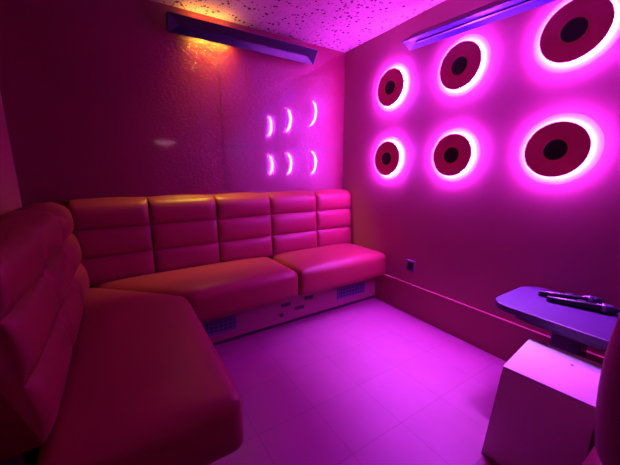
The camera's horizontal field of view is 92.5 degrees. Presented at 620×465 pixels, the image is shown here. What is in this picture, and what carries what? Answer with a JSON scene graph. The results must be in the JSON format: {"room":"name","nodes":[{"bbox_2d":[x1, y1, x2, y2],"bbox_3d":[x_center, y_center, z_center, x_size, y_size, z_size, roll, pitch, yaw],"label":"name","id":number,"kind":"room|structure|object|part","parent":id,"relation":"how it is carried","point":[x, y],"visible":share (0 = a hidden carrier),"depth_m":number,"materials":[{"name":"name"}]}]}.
{"room":"karaoke room","nodes":[
{"label":"karaoke room","id":0,"kind":"room"},
{"bbox_2d":[0,92,21,214],"bbox_3d":[-0.729,0.015,0.041,0.120,2.395,4.300,-7,13,-32],"label":"wall","id":1,"kind":"structure","parent":0,"point":[10,199],"depth_m":1.72,"materials":[{"name":"paint"}]},
{"bbox_2d":[0,0,344,233],"bbox_3d":[-0.771,-0.497,2.581,2.825,2.395,0.120,-7,13,-32],"label":"wall","id":2,"kind":"structure","parent":0,"point":[100,99],"depth_m":2.17,"materials":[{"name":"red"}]},
{"bbox_3d":[-1.282,-0.420,2.197,1.302,2.395,0.006,-7,13,-32],"label":"wall panel","id":3,"kind":"part","parent":2,"relation":"part of","materials":[{"name":"paint"}]},
{"bbox_2d":[166,1,317,64],"bbox_3d":[-0.487,-1.561,2.376,1.213,0.195,0.175,-7,13,-32],"label":"lamp","id":4,"kind":"object","parent":2,"relation":"attached to","point":[176,23],"visible":1,"depth_m":2.28,"materials":[{"name":"black"}]},
{"bbox_3d":[-0.975,-1.453,2.032,0.004,0.115,0.090,-7,13,-32],"label":"plate","id":5,"kind":"part","parent":4,"relation":"part of","materials":[{"name":"black"}]},
{"bbox_3d":[-0.188,-1.267,2.734,1.277,0.947,0.006,-7,13,-32],"label":"wall panel","id":6,"kind":"part","parent":2,"relation":"part of","materials":[{"name":"paint"}]},
{"bbox_3d":[-0.188,-0.090,2.971,1.277,1.442,0.006,-7,13,-32],"label":"wall panel","id":7,"kind":"part","parent":2,"relation":"part of","materials":[{"name":"paint"}]},
{"bbox_2d":[152,0,444,52],"bbox_3d":[0.413,-1.351,0.505,2.825,0.100,4.540,-7,13,-32],"label":"ceiling","id":8,"kind":"structure","parent":0,"point":[338,25],"depth_m":2.25,"materials":[{"name":"tile"}]},
{"bbox_2d":[210,297,505,464],"bbox_3d":[0.413,1.094,0.998,2.825,0.100,4.540,-7,13,-32],"label":"floor","id":9,"kind":"structure","parent":0,"point":[370,381],"depth_m":1.70,"materials":[{"name":"tile"}]},
{"bbox_2d":[0,189,385,464],"bbox_3d":[-0.267,0.313,1.948,2.591,1.057,1.734,-7,13,-32],"label":"banquette","id":10,"kind":"object","parent":9,"relation":"on","point":[110,328],"visible":1,"depth_m":1.39,"materials":[{"name":"leather"}]},
{"bbox_3d":[-1.251,0.718,1.355,0.221,0.436,1.300,-7,13,-32],"label":"frame","id":11,"kind":"part","parent":10,"relation":"part of","materials":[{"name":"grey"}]},
{"bbox_3d":[-0.942,0.279,0.938,0.208,0.591,0.475,-7,13,-32],"label":"panel","id":12,"kind":"part","parent":10,"relation":"part of","materials":[{"name":"red leather"}]},
{"bbox_3d":[-1.190,0.201,1.323,0.208,0.591,0.446,-7,13,-32],"label":"panel","id":13,"kind":"part","parent":10,"relation":"part of","materials":[{"name":"red leather"}]},
{"bbox_3d":[-1.428,0.127,1.689,0.208,0.591,0.431,-7,13,-32],"label":"panel","id":14,"kind":"part","parent":10,"relation":"part of","materials":[{"name":"red leather"}]},
{"bbox_3d":[-1.380,0.046,2.106,0.448,0.586,0.191,-7,13,-32],"label":"panel","id":15,"kind":"part","parent":10,"relation":"part of","materials":[{"name":"red leather"}]},
{"bbox_2d":[37,288,243,464],"bbox_3d":[-0.856,0.549,1.500,0.574,0.246,1.546,-7,13,-32],"label":"seat cushion","id":16,"kind":"object","parent":10,"relation":"on","point":[145,383],"depth_m":1.01,"materials":[{"name":"red leather"}]},
{"bbox_3d":[-0.987,-0.004,2.350,0.476,0.586,0.191,-7,13,-32],"label":"panel","id":17,"kind":"part","parent":10,"relation":"part of","materials":[{"name":"red leather"}]},
{"bbox_2d":[92,257,297,320],"bbox_3d":[-0.785,0.414,2.169,1.357,0.246,0.584,-7,13,-32],"label":"seat cushion","id":18,"kind":"object","parent":10,"relation":"on","point":[221,286],"depth_m":2.05,"materials":[{"name":"red leather"}]},
{"bbox_2d":[202,315,236,335],"bbox_3d":[-0.678,0.672,2.092,0.330,0.105,0.008,-7,13,-32],"label":"vent grille","id":19,"kind":"object","parent":10,"relation":"attached to","point":[221,325],"depth_m":2.12,"materials":[{"name":"purple plastic"}]},
{"bbox_3d":[-0.581,-0.054,2.603,0.476,0.586,0.191,-7,13,-32],"label":"panel","id":20,"kind":"part","parent":10,"relation":"part of","materials":[{"name":"red leather"}]},
{"bbox_2d":[281,302,290,307],"bbox_3d":[-0.193,0.581,2.389,0.085,0.026,0.007,-7,13,-32],"label":"power socket","id":21,"kind":"object","parent":10,"relation":"attached to","point":[283,304],"depth_m":2.39,"materials":[{"name":"black plastic"}]},
{"bbox_3d":[-0.172,-0.106,2.857,0.486,0.586,0.191,-7,13,-32],"label":"panel","id":22,"kind":"part","parent":10,"relation":"part of","materials":[{"name":"red leather"}]},
{"bbox_2d":[271,243,385,295],"bbox_3d":[0.177,0.291,2.768,0.975,0.251,0.584,-7,13,-32],"label":"seat cushion","id":23,"kind":"object","parent":10,"relation":"on","point":[317,267],"depth_m":2.56,"materials":[{"name":"red leather"}]},
{"bbox_3d":[0.219,-0.155,3.100,0.432,0.586,0.191,-7,13,-32],"label":"panel","id":24,"kind":"part","parent":10,"relation":"part of","materials":[{"name":"leather"}]},
{"bbox_2d":[337,282,364,299],"bbox_3d":[0.386,0.539,2.754,0.330,0.105,0.008,-7,13,-32],"label":"vent grille","id":25,"kind":"object","parent":10,"relation":"attached to","point":[352,290],"depth_m":2.75,"materials":[{"name":"purple plastic"}]},
{"bbox_2d":[481,338,601,464],"bbox_3d":[0.989,0.760,1.256,0.332,0.453,0.317,-9,14,-38],"label":"stool","id":26,"kind":"object","parent":9,"relation":"on","point":[543,412],"visible":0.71,"depth_m":1.15,"materials":[{"name":"white laminate"}]},
{"bbox_2d":[495,286,619,357],"bbox_3d":[1.294,0.660,1.472,0.448,0.565,0.625,-7,13,-32],"label":"table","id":27,"kind":"object","parent":9,"relation":"on","point":[572,329],"visible":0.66,"depth_m":1.42,"materials":[{"name":"laminate"}]},
{"bbox_2d":[538,290,603,302],"bbox_3d":[1.354,0.337,1.547,0.262,0.050,0.050,5,12,32],"label":"microphone","id":28,"kind":"object","parent":27,"relation":"on","point":[589,298],"visible":0.69,"depth_m":1.53,"materials":[{"name":"black"}]},
{"bbox_3d":[1.328,0.335,1.564,0.200,0.047,0.047,5,12,32],"label":"handle","id":29,"kind":"part","parent":28,"relation":"part of","materials":[{"name":"black"}]},
{"bbox_2d":[591,296,603,302],"bbox_3d":[1.443,0.345,1.491,0.052,0.048,0.048,5,12,32],"label":"grille","id":30,"kind":"object","parent":28,"relation":"attached to","point":[595,299],"depth_m":1.48,"materials":[{"name":"grey metal"}]},
{"bbox_2d":[546,295,619,313],"bbox_3d":[1.338,0.354,1.463,0.270,0.050,0.050,7,13,37],"label":"microphone","id":31,"kind":"object","parent":27,"relation":"on","point":[603,308],"visible":1,"depth_m":1.44,"materials":[{"name":"black"}]},
{"bbox_2d":[605,304,619,313],"bbox_3d":[1.423,0.364,1.397,0.052,0.048,0.048,7,13,37],"label":"grille","id":32,"kind":"object","parent":31,"relation":"attached to","point":[609,309],"depth_m":1.39,"materials":[{"name":"grey metal"}]},
{"bbox_2d":[582,313,619,464],"bbox_3d":[1.079,0.594,0.646,0.615,1.020,0.670,-7,13,-32],"label":"armchair","id":33,"kind":"object","parent":9,"relation":"on","point":[606,450],"visible":1,"depth_m":0.72,"materials":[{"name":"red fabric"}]},
{"bbox_2d":[582,446,601,464],"bbox_3d":[1.079,0.828,0.699,0.610,0.390,0.660,-7,13,-32],"label":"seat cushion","id":34,"kind":"object","parent":33,"relation":"on","point":[592,458],"depth_m":0.86,"materials":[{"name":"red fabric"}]},
{"bbox_2d":[594,313,619,464],"bbox_3d":[0.922,0.396,0.492,0.230,0.570,0.650,-7,13,-32],"label":"cushion","id":35,"kind":"object","parent":33,"relation":"on","point":[607,412],"depth_m":0.72,"materials":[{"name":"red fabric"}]},
{"bbox_2d":[342,0,619,356],"bbox_3d":[1.555,-0.272,1.462,0.120,2.395,4.300,-7,13,-32],"label":"wall","id":36,"kind":"structure","parent":0,"point":[495,231],"depth_m":1.95,"materials":[{"name":"paint"}]},
{"bbox_2d":[374,136,405,179],"bbox_3d":[0.686,-0.655,2.632,0.037,0.381,0.381,-7,13,-32],"label":"wall light","id":37,"kind":"object","parent":36,"relation":"attached to","point":[390,153],"visible":1,"depth_m":2.60,"materials":[{"name":"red plastic"}]},
{"bbox_2d":[376,63,410,111],"bbox_3d":[0.686,-1.227,2.517,0.037,0.381,0.381,-7,13,-32],"label":"wall light","id":38,"kind":"object","parent":36,"relation":"attached to","point":[393,87],"visible":1,"depth_m":2.48,"materials":[{"name":"pink"}]},
{"bbox_2d":[406,259,414,272],"bbox_3d":[0.867,0.288,2.558,0.010,0.100,0.084,-7,13,-32],"label":"wall outlet","id":39,"kind":"object","parent":36,"relation":"attached to","point":[410,266],"visible":1,"depth_m":2.55,"materials":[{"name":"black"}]},
{"bbox_2d":[408,262,412,269],"bbox_3d":[0.864,0.288,2.557,0.002,0.064,0.052,-7,13,-32],"label":"socket","id":40,"kind":"object","parent":39,"relation":"attached to","point":[410,264],"depth_m":2.55,"materials":[{"name":"black plastic"}]},
{"bbox_2d":[431,127,480,181],"bbox_3d":[1.016,-0.552,2.122,0.037,0.381,0.381,-7,13,-32],"label":"wall light","id":41,"kind":"object","parent":36,"relation":"attached to","point":[455,154],"visible":1,"depth_m":2.09,"materials":[{"name":"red plastic"}]},
{"bbox_2d":[437,34,490,96],"bbox_3d":[1.016,-1.124,2.007,0.037,0.381,0.381,-7,13,-32],"label":"wall light","id":42,"kind":"object","parent":36,"relation":"attached to","point":[466,62],"visible":1,"depth_m":1.98,"materials":[{"name":"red plastic"}]},
{"bbox_2d":[402,0,556,49],"bbox_3d":[1.105,-1.291,1.705,0.177,0.186,1.312,-7,13,-32],"label":"lamp","id":43,"kind":"object","parent":36,"relation":"attached to","point":[497,10],"visible":1,"depth_m":1.82,"materials":[{"name":"purple metal"}]},
{"bbox_2d":[374,274,603,363],"bbox_3d":[1.496,0.775,1.634,0.022,0.275,4.300,-7,13,-32],"label":"baseboard","id":44,"kind":"structure","parent":36,"relation":"attached to","point":[502,338],"depth_m":2.20,"materials":[{"name":"wood"}]},
{"bbox_2d":[518,113,604,184],"bbox_3d":[1.342,-0.451,1.620,0.037,0.381,0.381,-7,13,-32],"label":"wall light","id":45,"kind":"object","parent":36,"relation":"attached to","point":[562,148],"visible":1,"depth_m":1.59,"materials":[{"name":"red plastic"}]},
{"bbox_2d":[533,0,619,72],"bbox_3d":[1.342,-1.023,1.505,0.037,0.381,0.381,-7,13,-32],"label":"wall light","id":46,"kind":"object","parent":36,"relation":"attached to","point":[575,34],"visible":1,"depth_m":1.50,"materials":[{"name":"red plastic"}]}
]}

